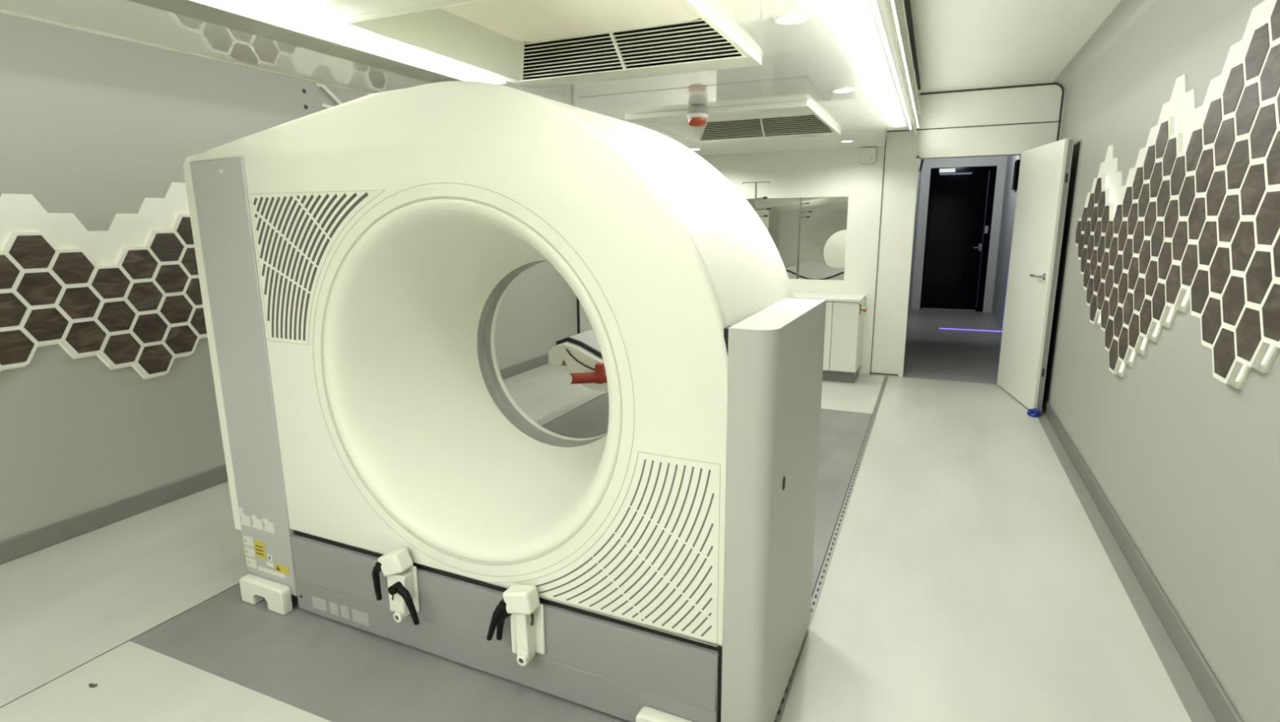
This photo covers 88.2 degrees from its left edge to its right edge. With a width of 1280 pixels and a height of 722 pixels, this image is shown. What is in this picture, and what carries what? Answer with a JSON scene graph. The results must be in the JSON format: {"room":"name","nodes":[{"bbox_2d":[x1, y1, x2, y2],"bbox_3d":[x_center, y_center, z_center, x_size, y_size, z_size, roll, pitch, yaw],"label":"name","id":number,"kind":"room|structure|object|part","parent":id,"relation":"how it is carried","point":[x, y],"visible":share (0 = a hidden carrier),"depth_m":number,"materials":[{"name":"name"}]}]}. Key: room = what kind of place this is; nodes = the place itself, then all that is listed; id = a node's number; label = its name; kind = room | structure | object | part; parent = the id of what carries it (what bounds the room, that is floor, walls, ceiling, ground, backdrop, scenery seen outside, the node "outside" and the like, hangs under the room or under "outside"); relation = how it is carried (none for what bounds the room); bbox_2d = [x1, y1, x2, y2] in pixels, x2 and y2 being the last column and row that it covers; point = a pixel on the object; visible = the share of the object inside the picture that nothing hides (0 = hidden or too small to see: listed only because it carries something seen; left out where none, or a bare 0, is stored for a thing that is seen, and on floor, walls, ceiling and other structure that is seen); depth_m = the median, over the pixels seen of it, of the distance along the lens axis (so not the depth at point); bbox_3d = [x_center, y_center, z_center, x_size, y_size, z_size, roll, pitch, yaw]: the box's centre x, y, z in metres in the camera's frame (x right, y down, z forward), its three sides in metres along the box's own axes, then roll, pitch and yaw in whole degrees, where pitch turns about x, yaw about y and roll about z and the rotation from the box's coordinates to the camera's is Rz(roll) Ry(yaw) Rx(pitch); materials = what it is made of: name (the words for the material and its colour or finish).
{"room":"radiology room","nodes":[
{"label":"radiology room","id":0,"kind":"room"},
{"bbox_2d":[0,13,577,542],"bbox_3d":[-2.261,-0.558,3.608,0.100,2.510,7.650,5,13,23],"label":"wall","id":1,"kind":"structure","parent":0,"point":[93,126],"depth_m":3.06,"materials":[{"name":"white paint"}]},
{"bbox_2d":[0,182,207,379],"bbox_3d":[-2.257,-0.556,3.444,0.037,1.174,2.759,5,13,23],"label":"wall panel","id":2,"kind":"object","parent":1,"relation":"attached to","point":[128,294],"visible":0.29,"depth_m":3.02,"materials":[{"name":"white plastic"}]},
{"bbox_2d":[0,8,373,94],"bbox_3d":[-1.357,-1.262,3.023,0.016,0.028,7.600,5,13,23],"label":"trim","id":3,"kind":"structure","parent":1,"relation":"attached to","point":[2,11],"depth_m":2.32,"materials":[{"name":"white plastic"}]},
{"bbox_2d":[0,354,548,564],"bbox_3d":[-2.200,0.579,3.824,0.012,0.095,7.650,5,13,23],"label":"baseboard","id":4,"kind":"structure","parent":1,"relation":"attached to","point":[17,547],"depth_m":3.15,"materials":[{"name":"grey plastic"}]},
{"bbox_2d":[315,83,342,108],"bbox_3d":[-1.885,-1.619,4.086,0.047,0.200,0.240,7,14,31],"label":"cable","id":5,"kind":"object","parent":1,"relation":"attached to","point":[323,105],"visible":0.45,"depth_m":4.03,"materials":[{"name":"white plastic"}]},
{"bbox_2d":[576,297,580,333],"bbox_3d":[-0.674,-1.276,6.995,0.012,2.400,0.035,5,13,23],"label":"trim","id":6,"kind":"structure","parent":1,"relation":"attached to","point":[577,300],"depth_m":7.15,"materials":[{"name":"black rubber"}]},
{"bbox_2d":[0,0,914,155],"bbox_3d":[-0.288,-1.384,2.544,2.310,0.430,7.650,5,13,23],"label":"ceiling","id":7,"kind":"structure","parent":0,"point":[840,45],"depth_m":2.68,"materials":[{"name":"white paint"}]},
{"bbox_2d":[126,0,462,83],"bbox_3d":[-1.562,-0.887,1.296,0.150,0.011,4.200,5,13,23],"label":"trim","id":8,"kind":"structure","parent":7,"relation":"attached to","point":[188,8],"depth_m":2.17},
{"bbox_2d":[190,0,506,84],"bbox_3d":[-1.466,-0.859,1.159,0.130,0.011,4.020,5,13,23],"label":"strip light","id":9,"kind":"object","parent":7,"relation":"attached to","point":[252,9],"depth_m":2.18,"materials":[{"name":"white plastic"}]},
{"bbox_2d":[281,0,761,88],"bbox_3d":[-0.264,-1.127,2.180,1.051,0.141,1.260,5,13,23],"label":"air conditioner","id":10,"kind":"object","parent":7,"relation":"attached to","point":[531,44],"visible":1,"depth_m":2.38,"materials":[{"name":"white metal"}]},
{"bbox_2d":[346,0,484,23],"bbox_3d":[-0.405,-1.043,1.820,0.970,0.125,0.153,5,13,23],"label":"grille","id":11,"kind":"object","parent":10,"relation":"attached to","point":[388,17],"depth_m":1.88,"materials":[{"name":"white metal"}]},
{"bbox_3d":[-0.245,-1.167,2.166,0.760,0.008,0.655,5,13,23],"label":"panel","id":12,"kind":"part","parent":10,"relation":"part of","materials":[{"name":"white plastic"}]},
{"bbox_2d":[522,19,742,81],"bbox_3d":[-0.084,-1.195,2.532,0.970,0.125,0.153,5,13,23],"label":"grille","id":13,"kind":"object","parent":10,"relation":"attached to","point":[686,42],"depth_m":2.54,"materials":[{"name":"white metal"}]},
{"bbox_2d":[686,104,707,127],"bbox_3d":[0.312,-1.334,3.597,0.114,0.109,0.114,5,13,23],"label":"beacon","id":14,"kind":"object","parent":7,"relation":"attached to","point":[697,114],"visible":1,"depth_m":3.56,"materials":[{"name":"red plastic"}]},
{"bbox_2d":[578,75,830,102],"bbox_3d":[0.349,-1.351,3.412,1.133,0.002,0.695,5,13,23],"label":"trim","id":15,"kind":"structure","parent":7,"relation":"attached to","point":[808,78],"depth_m":3.09,"materials":[{"name":"grey metal"}]},
{"bbox_2d":[625,100,840,143],"bbox_3d":[0.662,-1.565,4.237,1.051,0.141,1.335,5,13,23],"label":"air conditioner","id":16,"kind":"object","parent":7,"relation":"attached to","point":[800,118],"visible":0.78,"depth_m":4.51,"materials":[{"name":"white metal"}]},
{"bbox_2d":[648,111,808,123],"bbox_3d":[0.506,-1.474,3.843,0.970,0.125,0.153,5,13,23],"label":"grille","id":17,"kind":"object","parent":16,"relation":"attached to","point":[658,122],"depth_m":3.76,"materials":[{"name":"white metal"}]},
{"bbox_3d":[0.681,-1.605,4.222,0.760,0.008,0.730,5,13,23],"label":"panel","id":18,"kind":"part","parent":16,"relation":"part of","materials":[{"name":"white plastic"}]},
{"bbox_2d":[700,114,833,141],"bbox_3d":[0.857,-1.640,4.622,0.970,0.125,0.153,5,13,23],"label":"grille","id":19,"kind":"object","parent":16,"relation":"attached to","point":[807,124],"depth_m":4.63,"materials":[{"name":"white metal"}]},
{"bbox_2d":[773,13,808,25],"bbox_3d":[0.472,-1.067,2.062,0.104,0.004,0.104,5,13,23],"label":"recessed light","id":20,"kind":"object","parent":7,"relation":"in","point":[788,19],"visible":1,"depth_m":2.06,"materials":[{"name":"white plastic"}]},
{"bbox_2d":[777,16,804,23],"bbox_3d":[0.472,-1.068,2.062,0.084,0.002,0.084,5,13,23],"label":"diffuser","id":21,"kind":"object","parent":20,"relation":"attached to","point":[781,20],"depth_m":2.07,"materials":[{"name":"white plastic"}]},
{"bbox_2d":[831,88,854,93],"bbox_3d":[0.984,-1.310,3.199,0.104,0.004,0.104,5,13,23],"label":"recessed light","id":22,"kind":"object","parent":7,"relation":"in","point":[842,90],"visible":1,"depth_m":3.19,"materials":[{"name":"white plastic"}]},
{"bbox_2d":[834,89,852,92],"bbox_3d":[0.984,-1.311,3.199,0.084,0.002,0.084,5,13,23],"label":"diffuser","id":23,"kind":"object","parent":22,"relation":"attached to","point":[835,91],"depth_m":3.20,"materials":[{"name":"white plastic"}]},
{"bbox_2d":[840,140,853,142],"bbox_3d":[1.640,-1.740,5.225,0.104,0.004,0.104,5,13,23],"label":"recessed light","id":24,"kind":"object","parent":7,"relation":"in","point":[842,140],"visible":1,"depth_m":5.23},
{"bbox_2d":[870,0,911,130],"bbox_3d":[0.555,-0.988,1.645,0.008,0.022,6.570,5,13,23],"label":"strip light","id":25,"kind":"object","parent":7,"relation":"attached to","point":[873,2],"depth_m":2.47,"materials":[{"name":"white plastic"}]},
{"bbox_2d":[875,0,920,137],"bbox_3d":[0.726,-1.179,1.964,0.035,0.180,7.350,5,13,23],"label":"trim","id":26,"kind":"structure","parent":7,"relation":"attached to","point":[892,12],"depth_m":2.92,"materials":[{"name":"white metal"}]},
{"bbox_2d":[0,309,1192,721],"bbox_3d":[1.045,0.334,5.243,4.990,0.060,12.900,5,13,23],"label":"floor","id":27,"kind":"structure","parent":0,"point":[968,579],"depth_m":2.40,"materials":[{"name":"plastic"}]},
{"bbox_2d":[88,683,97,688],"bbox_3d":[-1.683,0.997,2.028,0.030,0.005,0.015,3,12,15],"label":"paper scrap","id":28,"kind":"object","parent":27,"relation":"on","point":[91,685],"visible":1,"depth_m":2.03,"materials":[{"name":"paper"}]},
{"bbox_2d":[0,395,599,708],"bbox_3d":[-1.220,0.732,3.415,0.008,0.047,7.650,5,13,23],"label":"trim","id":29,"kind":"structure","parent":27,"relation":"on","point":[599,396],"depth_m":2.25,"materials":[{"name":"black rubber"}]},
{"bbox_2d":[182,80,826,721],"bbox_3d":[-0.447,0.029,2.350,2.083,1.747,1.074,5,13,25],"label":"gantry","id":30,"kind":"object","parent":27,"relation":"on","point":[357,260],"visible":1,"depth_m":1.91,"materials":[{"name":"white plastic"}]},
{"bbox_2d":[251,190,383,343],"bbox_3d":[-0.979,-0.279,2.045,0.570,0.468,0.016,5,13,25],"label":"grille","id":31,"kind":"object","parent":30,"relation":"attached to","point":[311,249],"depth_m":2.06,"materials":[{"name":"white plastic"}]},
{"bbox_3d":[-0.827,0.698,2.112,0.059,0.151,0.040,5,13,25],"label":"lever","id":32,"kind":"part","parent":30,"relation":"part of","materials":[{"name":"black plastic"}]},
{"bbox_3d":[-0.732,0.757,2.056,0.094,0.122,0.037,5,13,25],"label":"lever","id":33,"kind":"part","parent":30,"relation":"part of","materials":[{"name":"black plastic"}]},
{"bbox_3d":[-0.411,0.750,1.923,0.091,0.155,0.040,5,13,25],"label":"lever","id":34,"kind":"part","parent":30,"relation":"part of","materials":[{"name":"black plastic"}]},
{"bbox_3d":[-0.393,0.764,1.928,0.054,0.112,0.042,10,16,41],"label":"lever","id":35,"kind":"part","parent":30,"relation":"part of","materials":[{"name":"black plastic"}]},
{"bbox_3d":[-0.502,0.760,2.083,1.597,0.166,0.106,5,13,25],"label":"panel","id":36,"kind":"part","parent":30,"relation":"part of","materials":[{"name":"grey plastic"}]},
{"bbox_3d":[-0.501,0.900,2.112,1.597,0.116,0.106,5,13,25],"label":"panel","id":37,"kind":"part","parent":30,"relation":"part of","materials":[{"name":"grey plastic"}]},
{"bbox_2d":[492,453,718,644],"bbox_3d":[-0.132,0.459,1.796,0.721,0.484,0.016,5,13,25],"label":"grille","id":38,"kind":"object","parent":30,"relation":"attached to","point":[640,548],"depth_m":1.73,"materials":[{"name":"white plastic"}]},
{"bbox_2d":[547,328,608,392],"bbox_3d":[0.350,0.151,3.955,0.920,0.837,2.235,5,13,23],"label":"couch","id":39,"kind":"object","parent":27,"relation":"on","point":[580,357],"visible":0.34,"depth_m":3.16,"materials":[{"name":"white plastic"}]},
{"bbox_3d":[0.378,-0.210,3.952,0.870,0.130,1.920,5,13,23],"label":"mattress","id":40,"kind":"part","parent":39,"relation":"part of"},
{"bbox_2d":[742,181,770,217],"bbox_3d":[0.934,-0.591,5.401,0.565,1.688,0.539,5,13,23],"label":"pole","id":41,"kind":"object","parent":27,"relation":"on","point":[756,183],"visible":0.23,"depth_m":5.22,"materials":[{"name":"metal"}]},
{"bbox_2d":[773,376,888,721],"bbox_3d":[0.693,0.867,2.554,0.029,0.005,7.600,5,13,23],"label":"trim","id":42,"kind":"structure","parent":27,"relation":"on","point":[821,577],"depth_m":2.86,"materials":[{"name":"metal"}]},
{"bbox_2d":[822,298,866,382],"bbox_3d":[1.662,-0.210,5.937,0.708,0.709,0.448,5,13,23],"label":"base cabinet","id":43,"kind":"object","parent":27,"relation":"on","point":[844,321],"visible":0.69,"depth_m":5.67,"materials":[{"name":"white laminate"}]},
{"bbox_3d":[1.551,-0.220,5.745,0.212,0.600,0.018,5,13,23],"label":"door","id":44,"kind":"part","parent":43,"relation":"part of","materials":[{"name":"white laminate"}]},
{"bbox_3d":[1.751,-0.204,5.658,0.212,0.600,0.018,5,13,23],"label":"door","id":45,"kind":"part","parent":43,"relation":"part of","materials":[{"name":"white laminate"}]},
{"bbox_2d":[939,328,1002,332],"bbox_3d":[4.225,-0.399,8.448,0.720,0.008,0.020,5,13,23],"label":"led strip","id":46,"kind":"object","parent":27,"relation":"on","point":[940,328],"visible":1,"depth_m":8.43,"materials":[{"name":"purple plastic"}]},
{"bbox_2d":[1026,408,1041,417],"bbox_3d":[2.824,0.368,4.728,0.093,0.056,0.082,5,13,23],"label":"doorstop","id":47,"kind":"object","parent":27,"relation":"on","point":[1032,412],"visible":1,"depth_m":4.71,"materials":[{"name":"blue plastic"}]},
{"bbox_3d":[0.970,-0.267,6.237,0.795,0.709,0.448,5,13,23],"label":"base cabinet","id":48,"kind":"object","parent":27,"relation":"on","visible":0},
{"bbox_2d":[792,292,866,302],"bbox_3d":[1.262,-0.601,6.026,1.485,0.025,0.463,5,13,23],"label":"countertop","id":49,"kind":"structure","parent":48,"relation":"on","point":[832,297],"depth_m":5.76,"materials":[{"name":"white laminate"}]},
{"bbox_2d":[579,84,1066,377],"bbox_3d":[1.324,-1.151,6.197,4.520,2.550,0.100,5,13,23],"label":"wall","id":50,"kind":"structure","parent":0,"point":[825,173],"depth_m":5.79,"materials":[{"name":"white paint"}]},
{"bbox_2d":[746,196,848,280],"bbox_3d":[1.286,-1.143,6.171,1.234,0.739,0.008,5,13,23],"label":"window","id":51,"kind":"structure","parent":50,"relation":"in","point":[809,234],"depth_m":6.05,"materials":[{"name":"clear glass"}]},
{"bbox_2d":[858,146,876,164],"bbox_3d":[1.962,-1.770,5.691,0.141,0.139,0.055,5,13,23],"label":"wall sensor","id":52,"kind":"object","parent":50,"relation":"attached to","point":[867,155],"visible":1,"depth_m":5.67,"materials":[{"name":"white plastic"}]},
{"bbox_2d":[870,372,897,375],"bbox_3d":[2.217,0.118,6.003,0.240,0.008,0.012,5,13,23],"label":"trim","id":53,"kind":"structure","parent":50,"relation":"attached to","point":[871,372],"depth_m":6.00,"materials":[{"name":"grey metal"}]},
{"bbox_2d":[900,149,1029,377],"bbox_3d":[2.755,-0.777,5.637,0.862,1.924,0.132,5,13,23],"label":"trim","id":54,"kind":"structure","parent":50,"relation":"attached to","point":[1004,153],"depth_m":5.59,"materials":[{"name":"white laminate"}]},
{"bbox_2d":[870,83,1064,374],"bbox_3d":[2.685,-1.007,5.555,1.278,2.409,0.014,5,13,23],"label":"trim","id":55,"kind":"structure","parent":50,"relation":"attached to","point":[1044,84],"depth_m":5.33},
{"bbox_2d":[996,138,1074,413],"bbox_3d":[2.961,-0.642,5.002,0.173,1.893,0.900,2,12,13],"label":"door","id":56,"kind":"structure","parent":50,"relation":"in","point":[1044,174],"depth_m":4.86,"materials":[{"name":"white laminate"}]},
{"bbox_3d":[2.832,-0.605,4.702,0.059,0.048,0.154,2,12,13],"label":"handle","id":57,"kind":"part","parent":56,"relation":"part of","materials":[{"name":"metal"}]},
{"bbox_2d":[907,159,921,318],"bbox_3d":[3.297,-1.577,8.151,0.100,2.550,5.150,5,13,23],"label":"wall","id":58,"kind":"structure","parent":0,"point":[920,160],"depth_m":9.60,"materials":[{"name":"grey paint"}]},
{"bbox_2d":[919,159,924,172],"bbox_3d":[3.249,-2.373,7.646,0.092,0.344,0.111,5,13,23],"label":"bracket","id":59,"kind":"object","parent":58,"relation":"attached to","point":[922,160],"visible":0.12,"depth_m":7.67,"materials":[{"name":"black metal"}]},
{"bbox_2d":[911,155,1007,312],"bbox_3d":[4.622,-2.011,10.171,1.900,2.550,0.100,5,13,23],"label":"wall","id":60,"kind":"structure","parent":0,"point":[1000,162],"depth_m":9.98,"materials":[{"name":"grey paint"}]},
{"bbox_2d":[920,165,996,311],"bbox_3d":[4.837,-1.843,10.078,0.892,2.155,0.098,5,13,23],"label":"door","id":61,"kind":"structure","parent":60,"relation":"in","point":[960,208],"depth_m":10.08,"materials":[{"name":"black wood"}]},
{"bbox_2d":[939,168,955,173],"bbox_3d":[4.625,-2.869,9.939,0.220,0.055,0.035,5,13,23],"label":"exit light","id":62,"kind":"object","parent":61,"relation":"attached to","point":[950,170],"visible":1,"depth_m":9.92,"materials":[{"name":"white plastic"}]},
{"bbox_2d":[939,172,972,175],"bbox_3d":[4.733,-2.806,9.898,0.440,0.027,0.045,5,13,23],"label":"door closer","id":63,"kind":"object","parent":61,"relation":"attached to","point":[966,173],"depth_m":9.88,"materials":[{"name":"grey metal"}]},
{"bbox_3d":[5.094,-1.717,9.966,0.110,0.110,0.058,5,13,23],"label":"handle","id":64,"kind":"part","parent":61,"relation":"part of","materials":[{"name":"metal"}]},
{"bbox_3d":[5.189,-1.967,9.891,0.045,0.110,0.020,5,13,23],"label":"lock plate","id":65,"kind":"part","parent":61,"relation":"part of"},
{"bbox_2d":[991,155,1021,330],"bbox_3d":[4.432,-1.483,7.660,0.100,2.550,5.150,5,13,23],"label":"wall","id":66,"kind":"structure","parent":0,"point":[1009,202],"depth_m":8.96,"materials":[{"name":"grey paint"}]},
{"bbox_2d":[1002,255,1010,326],"bbox_3d":[4.558,-0.840,8.212,0.010,0.938,0.015,5,13,23],"label":"led strip","id":67,"kind":"object","parent":66,"relation":"attached to","point":[1010,255],"visible":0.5,"depth_m":8.21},
{"bbox_2d":[1012,160,1020,192],"bbox_3d":[4.502,-2.207,7.892,0.064,0.370,0.240,5,13,23],"label":"wall control box","id":68,"kind":"object","parent":66,"relation":"attached to","point":[1016,167],"visible":0.85,"depth_m":7.80,"materials":[{"name":"black plastic"}]},
{"bbox_2d":[909,0,1120,93],"bbox_3d":[1.111,-1.503,1.889,1.150,0.090,7.650,5,13,23],"label":"ceiling","id":69,"kind":"structure","parent":0,"point":[960,45],"depth_m":3.82,"materials":[{"name":"paint"}]},
{"bbox_2d":[904,0,920,89],"bbox_3d":[0.727,-1.456,1.932,0.020,0.015,7.400,5,13,23],"label":"trim","id":70,"kind":"structure","parent":69,"relation":"attached to","point":[907,2],"depth_m":3.78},
{"bbox_2d":[1048,0,1279,721],"bbox_3d":[1.738,-0.258,1.871,0.200,2.570,7.650,5,13,23],"label":"wall","id":71,"kind":"structure","parent":0,"point":[1187,460],"depth_m":2.38,"materials":[{"name":"white paint"}]},
{"bbox_2d":[1041,142,1079,411],"bbox_3d":[3.107,-0.618,4.971,0.007,1.880,0.858,5,13,23],"label":"trim","id":72,"kind":"structure","parent":71,"relation":"attached to","point":[1076,148],"depth_m":4.65,"materials":[{"name":"black rubber"}]},
{"bbox_2d":[1037,413,1216,721],"bbox_3d":[1.538,1.027,1.761,0.061,0.003,6.800,5,13,23],"label":"trim","id":73,"kind":"structure","parent":71,"relation":"attached to","point":[1192,700],"depth_m":2.43,"materials":[{"name":"grey plastic"}]},
{"bbox_2d":[1044,401,1243,721],"bbox_3d":[1.571,0.986,1.737,0.012,0.093,6.800,5,13,23],"label":"baseboard","id":74,"kind":"structure","parent":71,"relation":"attached to","point":[1220,705],"depth_m":2.35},
{"bbox_2d":[1075,0,1279,389],"bbox_3d":[2.124,-0.623,2.740,0.037,1.482,3.029,5,13,23],"label":"wall panel","id":75,"kind":"object","parent":71,"relation":"attached to","point":[1195,220],"visible":1,"depth_m":2.14,"materials":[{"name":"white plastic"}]}
]}

